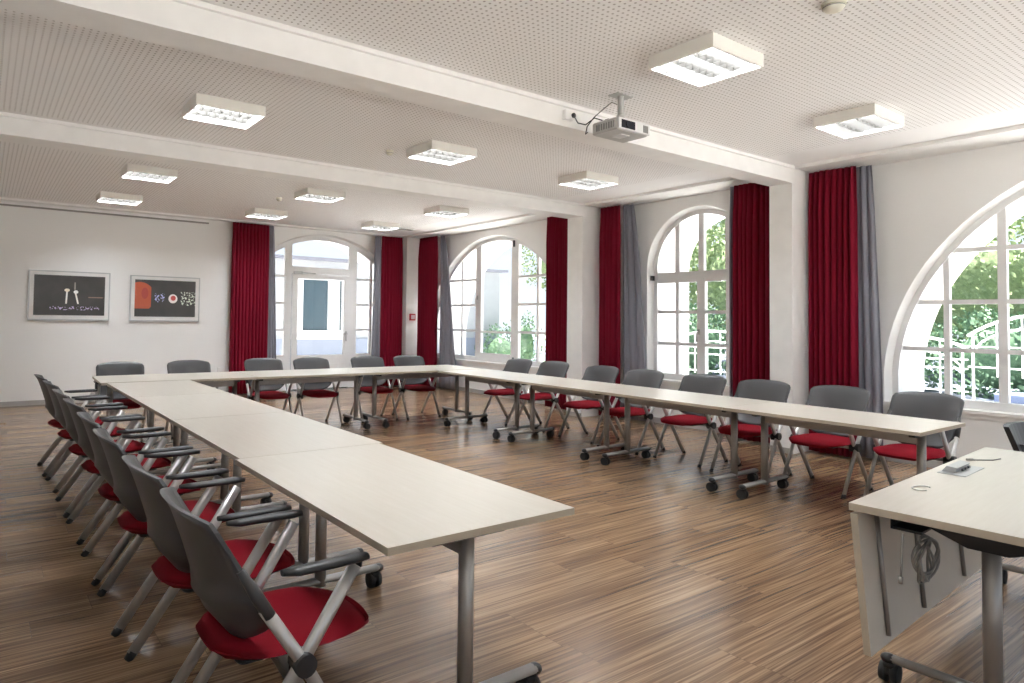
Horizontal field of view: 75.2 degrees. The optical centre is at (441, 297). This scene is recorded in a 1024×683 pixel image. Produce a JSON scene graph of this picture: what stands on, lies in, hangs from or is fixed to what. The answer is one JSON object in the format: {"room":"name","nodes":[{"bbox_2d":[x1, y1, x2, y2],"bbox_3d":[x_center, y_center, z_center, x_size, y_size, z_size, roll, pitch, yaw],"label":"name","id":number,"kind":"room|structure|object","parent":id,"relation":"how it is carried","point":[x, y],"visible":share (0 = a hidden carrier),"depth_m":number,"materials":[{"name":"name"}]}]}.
{"room":"conference room","nodes":[
{"label":"conference room","id":0,"kind":"room"},
{"bbox_2d":[0,200,381,401],"bbox_3d":[-4.243,0.137,12.370,8.670,3.290,0.850,2,-2,-35],"label":"wall","id":1,"kind":"structure","parent":0,"point":[67,353],"depth_m":10.96,"materials":[{"name":"paint"}]},
{"bbox_2d":[27,269,110,320],"bbox_3d":[-5.982,-0.021,10.613,1.150,0.788,0.034,2,-2,-35],"label":"framed picture","id":2,"kind":"object","parent":1,"relation":"attached to","point":[52,295],"visible":1,"depth_m":10.59,"materials":[{"name":"black paper"}]},
{"bbox_2d":[33,274,104,315],"bbox_3d":[-5.978,-0.027,10.607,1.000,0.638,0.004,2,-2,-35],"label":"print","id":3,"kind":"object","parent":2,"relation":"attached to","point":[53,294],"depth_m":10.60},
{"bbox_2d":[0,203,208,223],"bbox_3d":[-5.867,-1.390,10.736,4.050,0.025,0.030,2,-2,-35],"label":"rail","id":4,"kind":"object","parent":1,"relation":"attached to","point":[0,203],"visible":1,"depth_m":10.90,"materials":[{"name":"metal"}]},
{"bbox_2d":[0,390,246,406],"bbox_3d":[-4.239,1.728,11.809,8.130,0.075,0.015,2,-2,-35],"label":"baseboard","id":5,"kind":"structure","parent":1,"relation":"attached to","point":[31,402],"depth_m":10.26,"materials":[{"name":"white wood"}]},
{"bbox_2d":[129,275,199,321],"bbox_3d":[-4.793,0.030,11.440,1.140,0.779,0.034,2,-2,-35],"label":"framed picture","id":6,"kind":"object","parent":1,"relation":"attached to","point":[152,298],"visible":1,"depth_m":11.42,"materials":[{"name":"black paper"}]},
{"bbox_2d":[0,197,404,237],"bbox_3d":[-4.168,-1.420,11.842,8.100,0.050,0.160,2,-2,-35],"label":"trim","id":7,"kind":"structure","parent":1,"relation":"attached to","point":[1,198],"depth_m":11.53,"materials":[{"name":"white paint"}]},
{"bbox_2d":[267,226,275,358],"bbox_3d":[-3.184,0.213,12.361,0.202,3.106,0.073,2,-2,-35],"label":"curtain liner","id":8,"kind":"object","parent":1,"relation":"hanging from","point":[271,346],"visible":0.78,"depth_m":12.35,"materials":[{"name":"grey fabric"}]},
{"bbox_2d":[275,236,373,390],"bbox_3d":[-2.386,0.303,13.221,2.924,3.062,0.209,2,-2,-35],"label":"door","id":9,"kind":"structure","parent":1,"relation":"in","point":[291,275],"depth_m":13.31,"materials":[{"name":"paint"}]},
{"bbox_2d":[371,236,380,356],"bbox_3d":[-1.368,0.279,13.629,0.187,3.105,0.080,2,-2,-42],"label":"curtain liner","id":10,"kind":"object","parent":1,"relation":"hanging from","point":[375,346],"visible":0.76,"depth_m":13.63,"materials":[{"name":"grey fabric"}]},
{"bbox_2d":[401,237,420,382],"bbox_3d":[-0.603,0.310,14.249,0.540,3.162,0.220,2,-2,-35],"label":"pilaster","id":11,"kind":"object","parent":1,"relation":"attached to","point":[410,245],"visible":0.36,"depth_m":14.09,"materials":[{"name":"white paint"}]},
{"bbox_2d":[409,314,414,319],"bbox_3d":[-0.630,0.425,14.073,0.140,0.140,0.034,2,-2,-35],"label":"fire alarm","id":12,"kind":"object","parent":11,"relation":"attached to","point":[411,316],"visible":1,"depth_m":14.05,"materials":[{"name":"red plastic"}]},
{"bbox_2d":[0,385,1023,682],"bbox_3d":[0.428,1.748,6.231,9.820,0.200,16.200,2,-2,-35],"label":"floor","id":13,"kind":"structure","parent":0,"point":[655,575],"depth_m":3.67,"materials":[{"name":"laminate"}]},
{"bbox_2d":[34,374,110,476],"bbox_3d":[-3.455,1.162,6.199,0.669,0.887,0.598,2,-2,-36],"label":"chair","id":14,"kind":"object","parent":13,"relation":"on","point":[49,406],"visible":0.4,"depth_m":6.02,"materials":[{"name":"black plastic"}]},
{"bbox_2d":[42,380,124,492],"bbox_3d":[-3.047,1.150,5.657,0.669,0.887,0.598,2,-2,-37],"label":"chair","id":15,"kind":"object","parent":13,"relation":"on","point":[59,415],"visible":0.4,"depth_m":5.50,"materials":[{"name":"black plastic"}]},
{"bbox_2d":[52,389,145,517],"bbox_3d":[-2.599,1.136,5.032,0.669,0.887,0.598,2,-2,-36],"label":"chair","id":16,"kind":"object","parent":13,"relation":"on","point":[134,446],"visible":0.51,"depth_m":4.88,"materials":[{"name":"black plastic"}]},
{"bbox_2d":[63,398,170,544],"bbox_3d":[-2.206,1.124,4.489,0.669,0.887,0.598,2,-2,-36],"label":"chair","id":17,"kind":"object","parent":13,"relation":"on","point":[84,443],"visible":0.53,"depth_m":4.34,"materials":[{"name":"black plastic"}]},
{"bbox_2d":[93,362,148,433],"bbox_3d":[-3.661,1.203,7.555,0.598,0.887,0.669,2,-2,-33],"label":"chair","id":18,"kind":"object","parent":13,"relation":"on","point":[108,368],"visible":0.38,"depth_m":7.71,"materials":[{"name":"black plastic"}]},
{"bbox_2d":[77,412,200,585],"bbox_3d":[-1.773,1.110,3.870,0.669,0.887,0.598,2,-2,-34],"label":"chair","id":19,"kind":"object","parent":13,"relation":"on","point":[101,463],"visible":0.49,"depth_m":3.71,"materials":[{"name":"black plastic"}]},
{"bbox_2d":[93,428,234,636],"bbox_3d":[-1.391,1.097,3.322,0.669,0.887,0.598,2,-2,-34],"label":"chair","id":20,"kind":"object","parent":13,"relation":"on","point":[134,520],"visible":0.58,"depth_m":3.14,"materials":[{"name":"black plastic"}]},
{"bbox_2d":[107,380,224,469],"bbox_3d":[-2.702,1.244,6.394,0.810,0.735,1.351,2,-2,-35],"label":"folding table","id":21,"kind":"object","parent":13,"relation":"on","point":[175,387],"visible":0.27,"depth_m":6.27,"materials":[{"name":"white laminate"}]},
{"bbox_2d":[92,371,256,439],"bbox_3d":[-3.049,1.276,7.527,1.611,0.735,0.880,2,-2,-33],"label":"folding table","id":22,"kind":"object","parent":13,"relation":"on","point":[221,379],"visible":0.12,"depth_m":7.49,"materials":[{"name":"white laminate"}]},
{"bbox_2d":[164,360,218,438],"bbox_3d":[-3.023,1.226,8.002,0.598,0.887,0.669,2,-2,-33],"label":"chair","id":23,"kind":"object","parent":13,"relation":"on","point":[179,366],"visible":0.16,"depth_m":8.23,"materials":[{"name":"black plastic"}]},
{"bbox_2d":[122,455,294,682],"bbox_3d":[-0.950,1.083,2.708,0.669,0.887,0.598,2,-2,-35],"label":"chair","id":24,"kind":"object","parent":13,"relation":"on","point":[172,568],"visible":0.7,"depth_m":2.56,"materials":[{"name":"black plastic"}]},
{"bbox_2d":[132,392,286,503],"bbox_3d":[-1.900,1.217,5.243,0.810,0.735,1.446,2,-2,-35],"label":"folding table","id":25,"kind":"object","parent":13,"relation":"on","point":[169,408],"visible":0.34,"depth_m":5.10,"materials":[{"name":"white laminate"}]},
{"bbox_2d":[160,487,369,682],"bbox_3d":[-0.581,1.071,2.196,0.669,0.887,0.598,2,-2,-34],"label":"chair","id":26,"kind":"object","parent":13,"relation":"on","point":[242,623],"visible":1,"depth_m":2.01,"materials":[{"name":"grey plastic"}]},
{"bbox_2d":[244,358,292,412],"bbox_3d":[-2.258,1.256,8.601,0.598,0.887,0.669,2,-2,-34],"label":"chair","id":27,"kind":"object","parent":13,"relation":"on","point":[268,392],"visible":0.6,"depth_m":8.73,"materials":[{"name":"black plastic"}]},
{"bbox_2d":[172,412,382,572],"bbox_3d":[-1.079,1.190,4.064,0.810,0.735,1.421,2,-2,-35],"label":"folding table","id":28,"kind":"object","parent":13,"relation":"on","point":[263,434],"visible":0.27,"depth_m":3.90,"materials":[{"name":"white laminate"}]},
{"bbox_2d":[236,368,380,429],"bbox_3d":[-1.698,1.321,8.398,1.596,0.735,0.880,2,-2,-33],"label":"folding table","id":29,"kind":"object","parent":13,"relation":"on","point":[331,374],"visible":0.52,"depth_m":8.36,"materials":[{"name":"white laminate"}]},
{"bbox_2d":[293,357,343,425],"bbox_3d":[-1.669,1.271,8.841,0.598,0.887,0.669,2,-2,-33],"label":"chair","id":30,"kind":"object","parent":13,"relation":"on","point":[313,390],"visible":0.64,"depth_m":8.95,"materials":[{"name":"black plastic"}]},
{"bbox_2d":[350,356,398,422],"bbox_3d":[-0.970,1.298,9.375,0.598,0.887,0.669,2,-2,-30],"label":"chair","id":31,"kind":"object","parent":13,"relation":"on","point":[365,383],"visible":0.65,"depth_m":9.52,"materials":[{"name":"black plastic"}]},
{"bbox_2d":[235,443,573,682],"bbox_3d":[-0.265,1.162,2.852,0.810,0.735,1.491,2,-2,-35],"label":"folding table","id":32,"kind":"object","parent":13,"relation":"on","point":[394,501],"visible":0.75,"depth_m":2.57,"materials":[{"name":"white laminate"}]},
{"bbox_2d":[391,355,440,419],"bbox_3d":[-0.379,1.317,9.726,0.598,0.887,0.669,2,-2,-32],"label":"chair","id":33,"kind":"object","parent":13,"relation":"on","point":[409,384],"visible":0.76,"depth_m":9.83,"materials":[{"name":"black plastic"}]},
{"bbox_2d":[356,365,479,427],"bbox_3d":[-0.348,1.367,9.269,1.611,0.735,0.880,2,-2,-33],"label":"folding table","id":34,"kind":"object","parent":13,"relation":"on","point":[424,371],"visible":0.79,"depth_m":9.14,"materials":[{"name":"white laminate"}]},
{"bbox_2d":[438,369,543,437],"bbox_3d":[0.635,1.358,8.572,0.800,0.735,1.296,2,-2,-35],"label":"folding table","id":35,"kind":"object","parent":13,"relation":"on","point":[488,376],"visible":0.87,"depth_m":8.49,"materials":[{"name":"white laminate"}]},
{"bbox_2d":[480,358,532,425],"bbox_3d":[0.911,1.320,9.308,0.669,0.887,0.598,2,-2,-36],"label":"chair","id":36,"kind":"object","parent":13,"relation":"on","point":[519,365],"visible":0.62,"depth_m":9.40,"materials":[{"name":"black plastic"}]},
{"bbox_2d":[514,361,569,431],"bbox_3d":[1.335,1.310,8.825,0.669,0.887,0.598,2,-2,-38],"label":"chair","id":37,"kind":"object","parent":13,"relation":"on","point":[548,368],"visible":0.67,"depth_m":8.91,"materials":[{"name":"black plastic"}]},
{"bbox_2d":[500,376,640,459],"bbox_3d":[1.414,1.333,7.455,0.800,0.735,1.421,2,-2,-35],"label":"folding table","id":38,"kind":"object","parent":13,"relation":"on","point":[575,387],"visible":0.76,"depth_m":7.35,"materials":[{"name":"white laminate"}]},
{"bbox_2d":[557,365,619,443],"bbox_3d":[1.793,1.292,8.059,0.669,0.887,0.598,2,-2,-36],"label":"chair","id":39,"kind":"object","parent":13,"relation":"on","point":[599,373],"visible":0.65,"depth_m":8.13,"materials":[{"name":"black plastic"}]},
{"bbox_2d":[597,369,664,454],"bbox_3d":[2.141,1.278,7.472,0.669,0.887,0.598,2,-2,-36],"label":"chair","id":40,"kind":"object","parent":13,"relation":"on","point":[638,377],"visible":0.56,"depth_m":7.54,"materials":[{"name":"black plastic"}]},
{"bbox_2d":[591,387,773,491],"bbox_3d":[2.234,1.306,6.277,0.800,0.735,1.441,2,-2,-35],"label":"folding table","id":41,"kind":"object","parent":13,"relation":"on","point":[709,404],"visible":0.99,"depth_m":6.11,"materials":[{"name":"white laminate"}]},
{"bbox_2d":[653,374,727,467],"bbox_3d":[2.599,1.265,6.902,0.669,0.887,0.598,2,-2,-35],"label":"chair","id":42,"kind":"object","parent":13,"relation":"on","point":[697,383],"visible":0.69,"depth_m":6.96,"materials":[{"name":"black plastic"}]},
{"bbox_2d":[709,379,792,475],"bbox_3d":[2.952,1.251,6.308,0.669,0.887,0.598,2,-2,-37],"label":"chair","id":43,"kind":"object","parent":13,"relation":"on","point":[759,389],"visible":0.59,"depth_m":6.40,"materials":[{"name":"black plastic"}]},
{"bbox_2d":[782,385,872,498],"bbox_3d":[3.380,1.241,5.811,0.669,0.887,0.598,2,-2,-33],"label":"chair","id":44,"kind":"object","parent":13,"relation":"on","point":[830,396],"visible":0.65,"depth_m":5.86,"materials":[{"name":"black plastic"}]},
{"bbox_2d":[723,402,964,498],"bbox_3d":[3.050,1.279,5.106,0.800,0.735,1.406,2,-2,-35],"label":"folding table","id":45,"kind":"object","parent":13,"relation":"on","point":[914,430],"visible":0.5,"depth_m":5.04,"materials":[{"name":"white laminate"}]},
{"bbox_2d":[863,391,963,496],"bbox_3d":[3.821,1.231,5.340,0.669,0.887,0.598,2,-2,-33],"label":"chair","id":46,"kind":"object","parent":13,"relation":"on","point":[919,404],"visible":0.67,"depth_m":5.41,"materials":[{"name":"black plastic"}]},
{"bbox_2d":[849,447,1023,682],"bbox_3d":[2.626,1.202,2.894,1.980,0.735,0.800,2,-2,-38],"label":"desk","id":47,"kind":"object","parent":13,"relation":"on","point":[976,519],"visible":0.98,"depth_m":2.63,"materials":[{"name":"white laminate"}]},
{"bbox_2d":[898,534,903,583],"bbox_3d":[1.718,0.978,2.467,0.034,0.181,0.016,2,-2,-35],"label":"plug","id":48,"kind":"object","parent":47,"relation":"hanging from","point":[900,578],"visible":1,"depth_m":2.46,"materials":[{"name":"grey plastic"}]},
{"bbox_2d":[890,519,930,534],"bbox_3d":[1.851,0.865,2.569,0.260,0.047,0.100,2,-2,-38],"label":"cable tray","id":49,"kind":"object","parent":47,"relation":"on","point":[894,524],"depth_m":2.51,"materials":[{"name":"black plastic"}]},
{"bbox_2d":[911,485,930,490],"bbox_3d":[2.062,0.822,2.844,0.112,0.006,0.057,3,-3,-44],"label":"cable loop","id":50,"kind":"object","parent":47,"relation":"on","point":[915,485],"visible":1,"depth_m":2.86,"materials":[{"name":"silver metal"}]},
{"bbox_2d":[911,534,940,583],"bbox_3d":[1.906,1.012,2.592,0.216,0.238,0.044,2,-2,-35],"label":"coiled cable","id":51,"kind":"object","parent":47,"relation":"hanging from","point":[925,576],"visible":0.98,"depth_m":2.57,"materials":[{"name":"grey plastic"}]},
{"bbox_2d":[937,460,983,476],"bbox_3d":[2.527,0.827,3.210,0.320,0.031,0.110,2,-2,-38],"label":"outlet","id":52,"kind":"object","parent":47,"relation":"attached to","point":[961,468],"visible":1,"depth_m":3.17,"materials":[{"name":"silver metal"}]},
{"bbox_2d":[966,458,1000,460],"bbox_3d":[2.847,0.849,3.456,0.223,0.012,0.028,1,-2,-11],"label":"cable","id":53,"kind":"object","parent":47,"relation":"on","point":[967,459],"visible":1,"depth_m":3.44,"materials":[{"name":"white plastic"}]},
{"bbox_2d":[1003,421,1023,451],"bbox_3d":[4.018,1.232,4.125,0.609,0.790,0.739,2,-2,-35],"label":"office chair","id":54,"kind":"object","parent":13,"relation":"on","point":[1014,431],"visible":0.7,"depth_m":4.35,"materials":[{"name":"black plastic"}]},
{"bbox_2d":[0,0,1023,235],"bbox_3d":[0.459,-1.640,6.361,9.820,0.200,16.250,2,-2,-35],"label":"ceiling","id":55,"kind":"structure","parent":0,"point":[951,68],"depth_m":5.04,"materials":[{"name":"white paint"}]},
{"bbox_2d":[96,191,142,205],"bbox_3d":[-4.760,-1.457,9.736,0.560,0.094,0.470,2,-2,-35],"label":"ceiling lamp","id":56,"kind":"object","parent":55,"relation":"attached to","point":[102,196],"visible":1,"depth_m":9.63,"materials":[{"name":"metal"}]},
{"bbox_2d":[120,163,177,182],"bbox_3d":[-3.549,-1.497,7.997,0.560,0.094,0.470,2,-2,-35],"label":"ceiling lamp","id":57,"kind":"object","parent":55,"relation":"attached to","point":[130,171],"visible":1,"depth_m":7.90,"materials":[{"name":"metal"}]},
{"bbox_2d":[181,93,265,129],"bbox_3d":[-1.834,-1.554,5.535,0.560,0.094,0.470,2,-2,-35],"label":"ceiling lamp","id":58,"kind":"object","parent":55,"relation":"attached to","point":[201,107],"visible":1,"depth_m":5.46,"materials":[{"name":"metal"}]},
{"bbox_2d":[228,222,269,393],"bbox_3d":[-3.519,0.200,12.087,0.691,3.105,0.161,2,-2,-35],"label":"curtain","id":59,"kind":"object","parent":55,"relation":"hanging from","point":[248,338],"visible":0.88,"depth_m":12.04,"materials":[{"name":"red fabric"}]},
{"bbox_2d":[245,208,287,219],"bbox_3d":[-2.931,-1.392,11.009,0.560,0.094,0.470,2,-2,-35],"label":"ceiling lamp","id":60,"kind":"object","parent":55,"relation":"attached to","point":[255,212],"visible":1,"depth_m":10.90,"materials":[{"name":"plastic"}]},
{"bbox_2d":[0,111,600,218],"bbox_3d":[-1.054,-1.426,7.868,8.670,0.210,0.340,2,-2,-35],"label":"ceiling beam","id":61,"kind":"structure","parent":55,"relation":"attached to","point":[14,128],"depth_m":7.09,"materials":[{"name":"white paint"}]},
{"bbox_2d":[294,187,344,202],"bbox_3d":[-1.719,-1.432,9.270,0.560,0.094,0.470,2,-2,-35],"label":"ceiling lamp","id":62,"kind":"object","parent":55,"relation":"attached to","point":[311,194],"visible":1,"depth_m":9.17,"materials":[{"name":"plastic"}]},
{"bbox_2d":[361,221,399,230],"bbox_3d":[-1.142,-1.328,12.254,0.560,0.094,0.470,2,-2,-35],"label":"ceiling lamp","id":63,"kind":"object","parent":55,"relation":"attached to","point":[376,225],"visible":1,"depth_m":12.14,"materials":[{"name":"plastic"}]},
{"bbox_2d":[386,150,392,155],"bbox_3d":[-0.547,-1.510,6.906,0.077,0.050,0.077,2,-2,-35],"label":"smoke detector","id":64,"kind":"object","parent":55,"relation":"attached to","point":[388,152],"visible":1,"depth_m":6.88,"materials":[{"name":"plastic"}]},
{"bbox_2d":[380,236,402,385],"bbox_3d":[-1.051,0.288,13.801,0.500,3.105,0.160,2,-2,-35],"label":"curtain","id":65,"kind":"object","parent":55,"relation":"hanging from","point":[392,247],"visible":0.86,"depth_m":13.75,"materials":[{"name":"red fabric"}]},
{"bbox_2d":[0,0,810,186],"bbox_3d":[0.742,-1.485,5.289,8.670,0.210,0.287,2,-2,-35],"label":"ceiling beam","id":66,"kind":"structure","parent":55,"relation":"attached to","point":[196,26],"depth_m":4.32,"materials":[{"name":"white paint"}]},
{"bbox_2d":[562,109,575,121],"bbox_3d":[1.025,-1.466,5.316,0.105,0.080,0.051,2,-2,-35],"label":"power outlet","id":67,"kind":"object","parent":66,"relation":"attached to","point":[568,115],"visible":1,"depth_m":5.30,"materials":[{"name":"white plastic"}]},
{"bbox_2d":[406,140,476,164],"bbox_3d":[-0.004,-1.488,6.809,0.560,0.094,0.470,2,-2,-35],"label":"ceiling lamp","id":68,"kind":"object","parent":55,"relation":"attached to","point":[434,151],"visible":1,"depth_m":6.72,"materials":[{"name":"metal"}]},
{"bbox_2d":[424,205,468,217],"bbox_3d":[0.070,-1.368,10.514,0.560,0.094,0.470,2,-2,-35],"label":"ceiling lamp","id":69,"kind":"object","parent":55,"relation":"attached to","point":[440,210],"visible":1,"depth_m":10.40,"materials":[{"name":"plastic"}]},
{"bbox_2d":[558,171,618,189],"bbox_3d":[1.784,-1.425,8.053,0.560,0.094,0.470,2,-2,-35],"label":"ceiling lamp","id":70,"kind":"object","parent":55,"relation":"attached to","point":[588,180],"visible":1,"depth_m":7.96,"materials":[{"name":"plastic"}]},
{"bbox_2d":[593,92,649,142],"bbox_3d":[1.394,-1.415,5.124,0.374,0.334,0.280,2,-2,-35],"label":"projector","id":71,"kind":"object","parent":55,"relation":"hanging from","point":[618,128],"visible":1,"depth_m":5.07,"materials":[{"name":"white plastic"}]},
{"bbox_2d":[574,102,616,134],"bbox_3d":[1.166,-1.385,5.139,0.351,0.257,0.185,0,-2,32],"label":"cable","id":72,"kind":"object","parent":71,"relation":"attached to","point":[590,121],"visible":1,"depth_m":5.08,"materials":[{"name":"black plastic"}]},
{"bbox_2d":[596,120,614,131],"bbox_3d":[1.242,-1.301,5.015,0.006,0.048,0.180,2,-2,-35],"label":"vent","id":73,"kind":"object","parent":71,"relation":"attached to","point":[605,125],"depth_m":5.01,"materials":[{"name":"white plastic"}]},
{"bbox_2d":[643,125,647,133],"bbox_3d":[1.571,-1.293,5.089,0.053,0.055,0.006,2,-2,-35],"label":"vent","id":74,"kind":"object","parent":71,"relation":"attached to","point":[645,127],"depth_m":5.08,"materials":[{"name":"white plastic"}]},
{"bbox_2d":[648,32,763,86],"bbox_3d":[1.727,-1.545,4.323,0.560,0.094,0.470,2,-2,-35],"label":"ceiling lamp","id":75,"kind":"object","parent":55,"relation":"attached to","point":[712,57],"visible":1,"depth_m":4.26,"materials":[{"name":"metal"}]},
{"bbox_2d":[821,0,846,13],"bbox_3d":[2.136,-1.581,3.597,0.121,0.050,0.121,2,-2,-35],"label":"smoke detector","id":76,"kind":"object","parent":55,"relation":"attached to","point":[828,6],"visible":1,"depth_m":3.57,"materials":[{"name":"plastic"}]},
{"bbox_2d":[813,103,904,138],"bbox_3d":[3.516,-1.482,5.567,0.560,0.094,0.470,2,-2,-35],"label":"ceiling lamp","id":77,"kind":"object","parent":55,"relation":"attached to","point":[870,118],"visible":1,"depth_m":5.49,"materials":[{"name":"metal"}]},
{"bbox_2d":[437,141,1023,461],"bbox_3d":[3.904,0.140,9.086,0.950,3.290,15.650,2,-2,-35],"label":"wall","id":78,"kind":"structure","parent":0,"point":[922,205],"depth_m":7.05,"materials":[{"name":"paint"}]},
{"bbox_2d":[417,236,437,387],"bbox_3d":[-0.293,0.297,13.755,0.156,3.105,0.654,2,-2,-31],"label":"curtain","id":79,"kind":"object","parent":78,"relation":"hanging from","point":[427,313],"visible":0.87,"depth_m":13.67,"materials":[{"name":"red fabric"}]},
{"bbox_2d":[439,236,454,389],"bbox_3d":[0.105,0.289,13.357,0.086,3.106,0.550,2,-2,-35],"label":"curtain liner","id":80,"kind":"object","parent":78,"relation":"hanging from","point":[447,351],"visible":0.94,"depth_m":13.39,"materials":[{"name":"grey fabric"}]},
{"bbox_2d":[437,237,545,371],"bbox_3d":[1.004,0.085,12.582,0.240,2.467,4.380,2,-2,-35],"label":"window","id":81,"kind":"structure","parent":78,"relation":"in","point":[516,276],"depth_m":12.59,"materials":[{"name":"paint"}]},
{"bbox_2d":[545,216,567,409],"bbox_3d":[1.869,0.226,10.647,0.146,3.105,0.519,2,-2,-35],"label":"curtain","id":82,"kind":"object","parent":78,"relation":"hanging from","point":[557,228],"visible":0.73,"depth_m":10.62,"materials":[{"name":"red fabric"}]},
{"bbox_2d":[566,216,599,416],"bbox_3d":[2.239,0.297,10.140,0.570,3.000,0.310,2,-2,-35],"label":"pilaster","id":83,"kind":"object","parent":78,"relation":"attached to","point":[583,232],"visible":0.71,"depth_m":9.97,"materials":[{"name":"white paint"}]},
{"bbox_2d":[598,205,620,417],"bbox_3d":[2.481,0.206,9.775,0.148,3.105,0.390,2,-2,-35],"label":"curtain","id":84,"kind":"object","parent":78,"relation":"hanging from","point":[610,224],"visible":0.77,"depth_m":9.73,"materials":[{"name":"red fabric"}]},
{"bbox_2d":[623,204,645,420],"bbox_3d":[2.769,0.202,9.535,0.079,3.105,0.434,2,-2,-32],"label":"curtain liner","id":85,"kind":"object","parent":78,"relation":"hanging from","point":[634,356],"visible":0.84,"depth_m":9.55,"materials":[{"name":"grey fabric"}]},
{"bbox_2d":[401,383,942,467],"bbox_3d":[3.513,1.716,8.228,0.580,0.075,14.750,2,-2,-35],"label":"baseboard","id":86,"kind":"structure","parent":78,"relation":"attached to","point":[931,463],"depth_m":8.79,"materials":[{"name":"white wood"}]},
{"bbox_2d":[650,209,729,391],"bbox_3d":[3.519,0.013,8.973,0.240,2.447,1.830,2,-2,-35],"label":"window","id":87,"kind":"structure","parent":78,"relation":"in","point":[702,276],"depth_m":9.13,"materials":[{"name":"paint"}]},
{"bbox_2d":[404,124,1023,237],"bbox_3d":[3.567,-1.427,8.338,0.570,0.056,14.750,2,-2,-35],"label":"trim","id":88,"kind":"structure","parent":78,"relation":"attached to","point":[1013,134],"depth_m":7.14,"materials":[{"name":"white paint"}]},
{"bbox_2d":[733,183,769,442],"bbox_3d":[3.731,0.164,7.974,0.148,3.105,0.462,2,-2,-35],"label":"curtain","id":89,"kind":"object","parent":88,"relation":"hanging from","point":[751,243],"visible":0.74,"depth_m":7.94,"materials":[{"name":"red fabric"}]},
{"bbox_2d":[729,187,733,436],"bbox_3d":[3.612,0.171,8.216,0.092,3.105,0.062,2,-2,-35],"label":"curtain liner","id":90,"kind":"object","parent":78,"relation":"hanging from","point":[731,188],"visible":0.62,"depth_m":8.20,"materials":[{"name":"grey fabric"}]},
{"bbox_2d":[769,183,810,453],"bbox_3d":[4.035,0.238,7.562,0.570,3.000,0.257,2,-2,-35],"label":"pilaster","id":91,"kind":"object","parent":78,"relation":"attached to","point":[788,203],"visible":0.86,"depth_m":7.40,"materials":[{"name":"white paint"}]},
{"bbox_2d":[808,166,858,457],"bbox_3d":[4.264,0.147,7.210,0.152,3.105,0.502,2,-2,-35],"label":"curtain","id":92,"kind":"object","parent":78,"relation":"hanging from","point":[832,194],"visible":0.8,"depth_m":7.19,"materials":[{"name":"red fabric"}]},
{"bbox_2d":[856,165,882,459],"bbox_3d":[4.534,0.144,7.008,0.085,3.105,0.244,2,-2,-35],"label":"curtain liner","id":93,"kind":"object","parent":78,"relation":"hanging from","point":[870,363],"visible":0.78,"depth_m":7.00,"materials":[{"name":"grey fabric"}]},
{"bbox_2d":[883,189,1023,421],"bbox_3d":[6.114,-0.108,5.249,0.240,2.517,4.780,2,-2,-35],"label":"window","id":94,"kind":"structure","parent":78,"relation":"in","point":[1000,211],"depth_m":6.46,"materials":[{"name":"paint"}]},
{"bbox_2d":[499,334,1023,401],"bbox_3d":[22.090,3.068,33.604,45.200,0.200,90.000,2,-2,-35],"label":"ground","id":95,"kind":"structure","parent":0,"point":[955,385],"depth_m":19.04,"materials":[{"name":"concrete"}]},
{"bbox_2d":[521,245,545,290],"bbox_3d":[4.622,-0.064,23.461,4.035,5.060,2.743,-1,-2,39],"label":"tree","id":96,"kind":"object","parent":95,"relation":"on","point":[543,285],"visible":0.04,"depth_m":23.74,"materials":[{"name":"green plant"}]},
{"bbox_2d":[689,302,725,374],"bbox_3d":[7.604,1.563,21.596,2.586,3.042,4.997,2,-2,-26],"label":"bush","id":97,"kind":"object","parent":95,"relation":"on","point":[713,360],"visible":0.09,"depth_m":20.20,"materials":[{"name":"green plant"}]},
{"bbox_2d":[689,219,725,352],"bbox_3d":[11.895,-0.464,25.807,6.052,6.186,6.364,2,-2,-35],"label":"tree","id":98,"kind":"object","parent":95,"relation":"on","point":[715,254],"visible":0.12,"depth_m":25.38,"materials":[{"name":"green plant"}]},
{"bbox_2d":[924,306,1023,398],"bbox_3d":[13.223,1.354,14.042,2.835,2.444,12.940,2,-2,-35],"label":"railing","id":99,"kind":"object","parent":95,"relation":"on","point":[984,377],"visible":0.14,"depth_m":14.69,"materials":[{"name":"white metal"}]},
{"bbox_2d":[928,215,1023,367],"bbox_3d":[16.390,-0.206,20.355,6.093,5.440,6.282,2,-2,-35],"label":"tree","id":100,"kind":"object","parent":95,"relation":"on","point":[978,280],"visible":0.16,"depth_m":18.86,"materials":[{"name":"green plant"}]},
{"bbox_2d":[994,392,1023,403],"bbox_3d":[10.849,1.935,11.634,0.800,0.350,1.560,2,-2,-35],"label":"stone block","id":101,"kind":"object","parent":95,"relation":"on","point":[1016,397],"visible":0.21,"depth_m":11.82,"materials":[{"name":"white stone"}]},
{"label":"outside","id":102,"kind":"structure","parent":0,"visible":0},
{"bbox_3d":[-10.729,1.891,10.767,34.800,0.210,90.000,2,-2,-35],"label":"ground","id":103,"kind":"structure","parent":102,"visible":0},
{"bbox_2d":[275,254,507,357],"bbox_3d":[-4.170,0.651,21.460,9.700,3.150,8.000,2,-2,-35],"label":"building exterior","id":104,"kind":"structure","parent":103,"relation":"on","point":[320,302],"depth_m":17.54,"materials":[{"name":"paint"}]},
{"bbox_2d":[474,310,542,360],"bbox_3d":[2.075,1.611,20.137,1.472,2.473,2.793,-1,-2,38],"label":"bush","id":105,"kind":"object","parent":103,"relation":"on","point":[499,345],"visible":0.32,"depth_m":19.97,"materials":[{"name":"green plant"}]},
{"bbox_2d":[689,315,1023,399],"bbox_3d":[9.141,1.141,9.926,0.044,1.782,12.818,2,-2,-35],"label":"railing","id":106,"kind":"object","parent":103,"relation":"on","point":[972,333],"visible":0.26,"depth_m":10.75,"materials":[{"name":"white metal"}]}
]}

